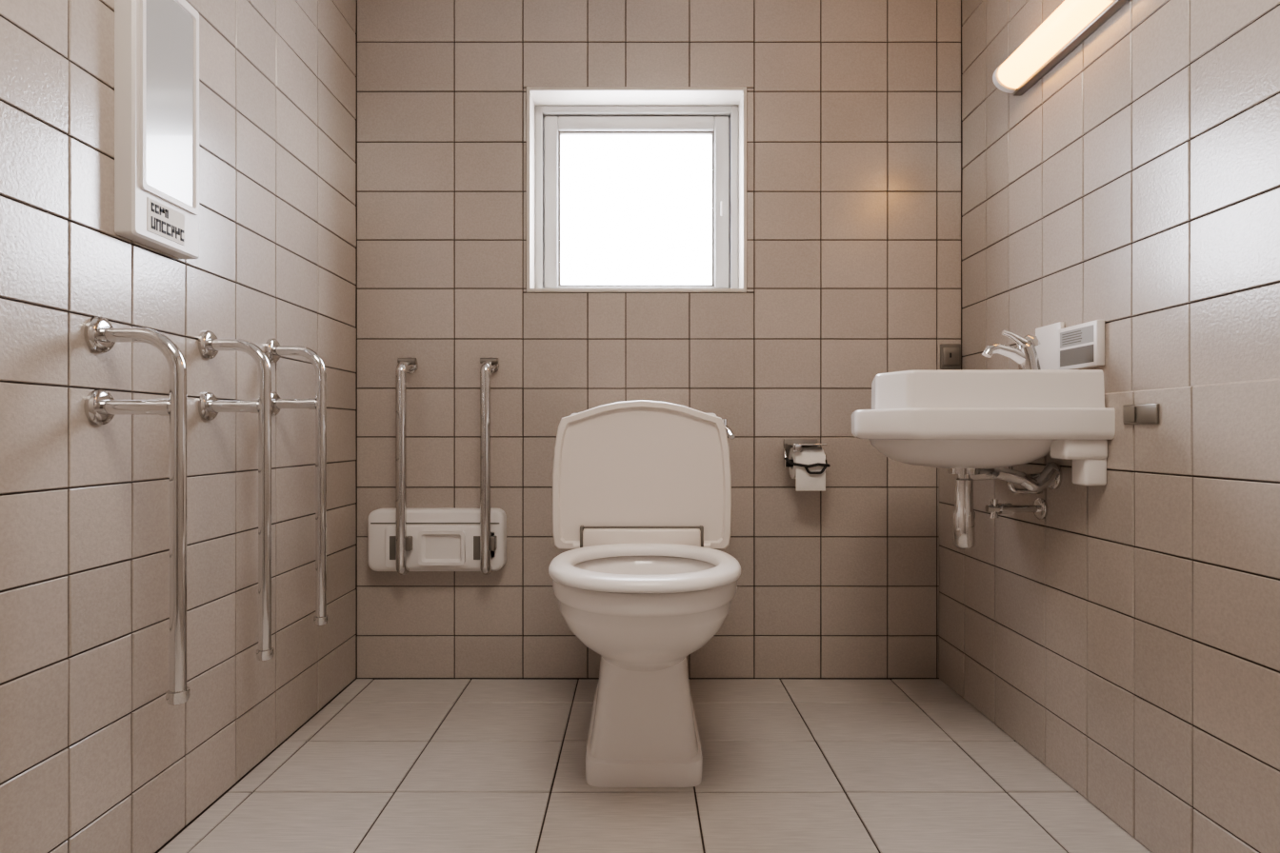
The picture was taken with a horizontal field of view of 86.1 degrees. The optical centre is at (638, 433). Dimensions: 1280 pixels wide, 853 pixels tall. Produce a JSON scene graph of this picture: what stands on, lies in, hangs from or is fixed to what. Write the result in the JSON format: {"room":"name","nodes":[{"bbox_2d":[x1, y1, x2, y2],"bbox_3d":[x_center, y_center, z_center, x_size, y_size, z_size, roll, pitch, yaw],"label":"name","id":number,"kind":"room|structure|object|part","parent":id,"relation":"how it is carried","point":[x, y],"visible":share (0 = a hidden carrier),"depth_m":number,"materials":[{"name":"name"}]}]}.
{"room":"public restroom","nodes":[
{"label":"public restroom","id":0,"kind":"room"},
{"bbox_2d":[0,0,356,852],"bbox_3d":[-0.919,-0.450,0.617,0.005,2.520,3.253,0,0,0],"label":"wall","id":1,"kind":"structure","parent":0,"point":[95,757],"depth_m":1.30,"materials":[{"name":"beige tile"}]},
{"bbox_2d":[83,317,190,705],"bbox_3d":[-0.842,0.131,1.166,0.153,0.656,0.060,0,0,0],"label":"grab rail","id":2,"kind":"object","parent":1,"relation":"attached to","point":[100,407],"visible":1,"depth_m":1.16,"materials":[{"name":"silver metal"}]},
{"bbox_2d":[114,0,199,259],"bbox_3d":[-0.898,-0.600,1.294,0.040,0.500,0.183,0,0,0],"label":"dispenser","id":3,"kind":"object","parent":1,"relation":"attached to","point":[156,42],"visible":1,"depth_m":1.26,"materials":[{"name":"white plastic"}]},
{"bbox_3d":[-0.881,-0.635,1.294,0.006,0.400,0.155,0,0,0],"label":"door frame","id":4,"kind":"part","parent":3,"relation":"part of","materials":[{"name":"white plastic"}]},
{"bbox_2d":[146,0,193,206],"bbox_3d":[-0.884,-0.635,1.294,0.004,0.380,0.143,0,0,0],"label":"mirror glass","id":5,"kind":"object","parent":3,"relation":"attached to","point":[170,23],"depth_m":1.29,"materials":[{"name":"grey"}]},
{"bbox_2d":[197,330,274,661],"bbox_3d":[-0.848,0.132,1.459,0.141,0.700,0.060,0,0,0],"label":"grab rail","id":6,"kind":"object","parent":1,"relation":"attached to","point":[209,345],"visible":1,"depth_m":1.45,"materials":[{"name":"silver metal"}]},
{"bbox_2d":[264,339,328,626],"bbox_3d":[-0.848,0.121,1.717,0.141,0.717,0.060,0,0,0],"label":"grab rail","id":7,"kind":"object","parent":1,"relation":"attached to","point":[273,350],"visible":0.96,"depth_m":1.71,"materials":[{"name":"silver metal"}]},
{"bbox_2d":[157,679,1152,852],"bbox_3d":[0.093,0.801,0.617,2.042,0.005,3.253,0,0,0],"label":"floor","id":8,"kind":"structure","parent":0,"point":[392,766],"depth_m":1.57,"materials":[{"name":"tile"}]},
{"bbox_2d":[548,400,740,787],"bbox_3d":[0.024,0.359,1.732,0.472,0.882,0.994,0,0,0],"label":"toilet","id":9,"kind":"object","parent":8,"relation":"on","point":[642,489],"visible":1,"depth_m":1.59,"materials":[{"name":"white ceramic"}]},
{"bbox_3d":[0.009,0.102,1.696,0.443,0.368,0.023,0,0,0],"label":"lid","id":10,"kind":"part","parent":9,"relation":"part of","materials":[{"name":"beige plastic"}]},
{"bbox_3d":[0.014,0.447,1.525,0.398,0.306,0.550,0,0,0],"label":"bowl","id":11,"kind":"part","parent":9,"relation":"part of","materials":[{"name":"white ceramic"}]},
{"bbox_3d":[0.246,-0.003,1.873,0.017,0.040,0.076,0,0,-10],"label":"flush lever handle","id":12,"kind":"part","parent":9,"relation":"part of","materials":[{"name":"silver metal"}]},
{"bbox_2d":[355,0,961,679],"bbox_3d":[0.068,-0.450,2.234,1.992,2.520,0.005,0,0,0],"label":"wall","id":13,"kind":"structure","parent":0,"point":[854,107],"depth_m":2.23,"materials":[{"name":"beige tile"}]},
{"bbox_2d":[395,357,418,575],"bbox_3d":[-0.741,0.101,2.182,0.058,0.695,0.102,0,0,0],"label":"support rail","id":14,"kind":"object","parent":13,"relation":"attached to","point":[403,544],"visible":0.98,"depth_m":2.14,"materials":[{"name":"silver metal"}]},
{"bbox_2d":[367,508,506,571],"bbox_3d":[-0.644,0.342,2.192,0.432,0.196,0.081,0,0,0],"label":"paper towel dispenser","id":15,"kind":"object","parent":13,"relation":"attached to","point":[443,539],"visible":0.73,"depth_m":2.17,"materials":[{"name":"white plastic"}]},
{"bbox_3d":[-0.637,0.361,2.171,0.325,0.133,0.011,0,0,0],"label":"panel","id":16,"kind":"part","parent":15,"relation":"part of","materials":[{"name":"white plastic"}]},
{"bbox_3d":[-0.618,0.361,2.166,0.109,0.072,0.002,0,0,0],"label":"recess panel","id":17,"kind":"part","parent":15,"relation":"part of","materials":[{"name":"white plastic"}]},
{"bbox_2d":[480,357,499,575],"bbox_3d":[-0.477,0.101,2.182,0.058,0.695,0.102,0,0,0],"label":"support rail","id":18,"kind":"object","parent":13,"relation":"attached to","point":[488,544],"visible":0.97,"depth_m":2.13,"materials":[{"name":"silver metal"}]},
{"bbox_2d":[526,86,535,292],"bbox_3d":[-0.357,-0.792,2.305,0.012,0.667,0.156,0,0,0],"label":"reveal","id":19,"kind":"object","parent":13,"relation":"attached to","point":[530,108],"visible":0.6,"depth_m":2.25,"materials":[{"name":"beige paint"}]},
{"bbox_2d":[529,86,743,288],"bbox_3d":[-0.005,-0.798,2.305,0.696,0.655,0.156,0,0,0],"label":"window","id":20,"kind":"structure","parent":13,"relation":"in","point":[579,110],"depth_m":2.36,"materials":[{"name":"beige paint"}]},
{"bbox_3d":[-0.338,-0.792,2.356,0.026,0.643,0.055,0,0,0],"label":"outer frame","id":21,"kind":"part","parent":20,"relation":"part of","materials":[{"name":"white plastic"}]},
{"bbox_3d":[-0.297,-0.789,2.358,0.049,0.591,0.039,0,0,0],"label":"sash","id":22,"kind":"part","parent":20,"relation":"part of","materials":[{"name":"white plastic"}]},
{"bbox_2d":[558,131,560,286],"bbox_3d":[-0.271,-0.768,2.360,0.009,0.536,0.026,0,0,0],"label":"bead","id":23,"kind":"object","parent":20,"relation":"attached to","point":[559,133],"visible":0.8,"depth_m":2.35,"materials":[{"name":"grey plastic"}]},
{"bbox_3d":[-0.006,-0.498,2.358,0.537,0.008,0.039,0,0,0],"label":"sash bottom","id":24,"kind":"part","parent":20,"relation":"part of","materials":[{"name":"white plastic"}]},
{"bbox_2d":[560,284,712,286],"bbox_3d":[-0.006,-0.504,2.360,0.523,0.009,0.026,0,0,0],"label":"bead","id":25,"kind":"object","parent":20,"relation":"on","point":[560,285],"visible":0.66,"depth_m":2.35,"materials":[{"name":"grey plastic"}]},
{"bbox_3d":[-0.006,-0.768,2.367,0.539,0.538,0.008,0,0,0],"label":"pane","id":26,"kind":"part","parent":20,"relation":"part of","materials":[{"name":"white glass"}]},
{"bbox_3d":[-0.006,-1.059,2.358,0.537,0.051,0.039,0,0,0],"label":"sash","id":27,"kind":"part","parent":20,"relation":"part of","materials":[{"name":"grey paint"}]},
{"bbox_3d":[-0.005,-1.101,2.356,0.644,0.026,0.055,0,0,0],"label":"frame","id":28,"kind":"part","parent":20,"relation":"part of","materials":[{"name":"grey paint"}]},
{"bbox_2d":[711,131,714,286],"bbox_3d":[0.258,-0.768,2.360,0.009,0.536,0.026,0,0,0],"label":"bead","id":29,"kind":"object","parent":20,"relation":"attached to","point":[712,133],"visible":0.8,"depth_m":2.35,"materials":[{"name":"grey plastic"}]},
{"bbox_2d":[720,200,722,216],"bbox_3d":[0.285,-0.765,2.337,0.008,0.050,0.016,0,0,0],"label":"latch","id":30,"kind":"object","parent":20,"relation":"attached to","point":[721,203],"visible":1,"depth_m":2.33,"materials":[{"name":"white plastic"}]},
{"bbox_3d":[0.286,-0.789,2.358,0.053,0.591,0.039,0,0,0],"label":"sash","id":31,"kind":"part","parent":20,"relation":"part of","materials":[{"name":"white plastic"}]},
{"bbox_3d":[0.329,-0.792,2.356,0.026,0.643,0.055,0,0,0],"label":"outer frame","id":32,"kind":"part","parent":20,"relation":"part of","materials":[{"name":"white plastic"}]},
{"bbox_2d":[529,288,743,292],"bbox_3d":[-0.005,-0.465,2.305,0.696,0.012,0.156,0,0,0],"label":"window sill","id":33,"kind":"object","parent":13,"relation":"attached to","point":[530,290],"visible":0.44,"depth_m":2.23,"materials":[{"name":"beige paint"}]},
{"bbox_2d":[738,86,746,292],"bbox_3d":[0.348,-0.792,2.305,0.012,0.667,0.156,0,0,0],"label":"reveal","id":34,"kind":"object","parent":13,"relation":"attached to","point":[742,108],"visible":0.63,"depth_m":2.25,"materials":[{"name":"beige paint"}]},
{"bbox_2d":[782,439,830,491],"bbox_3d":[0.530,0.098,2.168,0.135,0.160,0.131,0,0,0],"label":"toilet roll holder","id":35,"kind":"object","parent":13,"relation":"attached to","point":[807,463],"visible":1,"depth_m":2.12,"materials":[{"name":"paper"}]},
{"bbox_3d":[0.470,0.079,2.200,0.010,0.062,0.066,0,0,7],"label":"arm","id":36,"kind":"part","parent":35,"relation":"part of","materials":[{"name":"silver metal"}]},
{"bbox_3d":[0.528,0.064,2.229,0.110,0.092,0.008,0,0,0],"label":"plate","id":37,"kind":"part","parent":35,"relation":"part of","materials":[{"name":"silver metal"}]},
{"bbox_2d":[940,343,960,369],"bbox_3d":[1.016,-0.249,2.226,0.067,0.082,0.014,0,0,0],"label":"light switch","id":38,"kind":"object","parent":13,"relation":"attached to","point":[950,353],"visible":1,"depth_m":2.22,"materials":[{"name":"grey plastic"}]},
{"bbox_2d":[938,379,1279,852],"bbox_3d":[0.978,0.364,0.617,0.005,0.892,3.253,0,0,0],"label":"wall","id":39,"kind":"structure","parent":0,"point":[1126,637],"depth_m":1.31,"materials":[{"name":"beige tile"}]},
{"bbox_2d":[851,369,1115,549],"bbox_3d":[0.733,0.069,1.670,0.491,0.403,0.530,0,0,0],"label":"basin","id":40,"kind":"object","parent":39,"relation":"attached to","point":[974,425],"visible":1,"depth_m":1.44,"materials":[{"name":"white ceramic"}]},
{"bbox_3d":[0.775,0.047,1.665,0.380,0.074,0.450,0,0,0],"label":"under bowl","id":41,"kind":"part","parent":40,"relation":"part of","materials":[{"name":"white ceramic"}]},
{"bbox_3d":[0.862,0.182,1.660,0.020,0.045,0.020,0,0,0],"label":"valve handle","id":42,"kind":"part","parent":40,"relation":"part of","materials":[{"name":"silver metal"}]},
{"bbox_3d":[0.871,0.102,1.610,0.214,0.040,0.026,0,0,0],"label":"trap arm","id":43,"kind":"part","parent":40,"relation":"part of","materials":[{"name":"silver metal"}]},
{"bbox_2d":[981,329,1040,369],"bbox_3d":[0.890,-0.186,1.630,0.143,0.119,0.054,0,0,0],"label":"faucet","id":44,"kind":"object","parent":40,"relation":"on","point":[1025,354],"visible":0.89,"depth_m":1.62,"materials":[{"name":"silver metal"}]},
{"bbox_3d":[0.876,-0.186,1.630,0.115,0.057,0.034,0,0,0],"label":"spout","id":45,"kind":"part","parent":44,"relation":"part of","materials":[{"name":"silver metal"}]},
{"bbox_3d":[0.895,-0.224,1.630,0.058,0.043,0.028,0,0,0],"label":"lever","id":46,"kind":"part","parent":44,"relation":"part of","materials":[{"name":"silver metal"}]},
{"bbox_2d":[1122,403,1159,424],"bbox_3d":[0.972,-0.036,1.329,0.008,0.039,0.090,0,0,0],"label":"switch plate","id":47,"kind":"object","parent":39,"relation":"attached to","point":[1145,413],"visible":1,"depth_m":1.32,"materials":[{"name":"silver metal"}]},
{"bbox_2d":[1104,378,1279,394],"bbox_3d":[1.021,-0.083,0.617,0.086,0.005,3.253,0,0,0],"label":"trim","id":48,"kind":"structure","parent":39,"relation":"attached to","point":[1273,378],"depth_m":1.16,"materials":[{"name":"beige tile"}]},
{"bbox_2d":[961,0,1279,393],"bbox_3d":[1.055,-0.892,0.617,0.005,1.636,3.253,0,0,0],"label":"wall","id":49,"kind":"structure","parent":0,"point":[1134,187],"depth_m":1.46,"materials":[{"name":"beige tile"}]},
{"bbox_2d":[992,0,1129,96],"bbox_3d":[1.013,-0.974,1.673,0.081,0.096,0.425,0,0,0],"label":"wall lamp","id":50,"kind":"object","parent":49,"relation":"attached to","point":[1073,21],"visible":1,"depth_m":1.66,"materials":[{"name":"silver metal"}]},
{"bbox_2d":[1035,320,1104,369],"bbox_3d":[1.043,-0.212,1.673,0.020,0.125,0.255,0,0,0],"label":"dispenser","id":51,"kind":"object","parent":49,"relation":"attached to","point":[1082,346],"visible":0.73,"depth_m":1.63,"materials":[{"name":"white plastic"}]},
{"bbox_3d":[1.048,-0.212,1.746,0.012,0.125,0.108,0,0,0],"label":"blank panel","id":52,"kind":"part","parent":51,"relation":"part of","materials":[{"name":"white plastic"}]},
{"bbox_3d":[1.044,-0.204,1.617,0.020,0.104,0.145,0,0,0],"label":"framed panel","id":53,"kind":"part","parent":51,"relation":"part of","materials":[{"name":"white plastic"}]}
]}

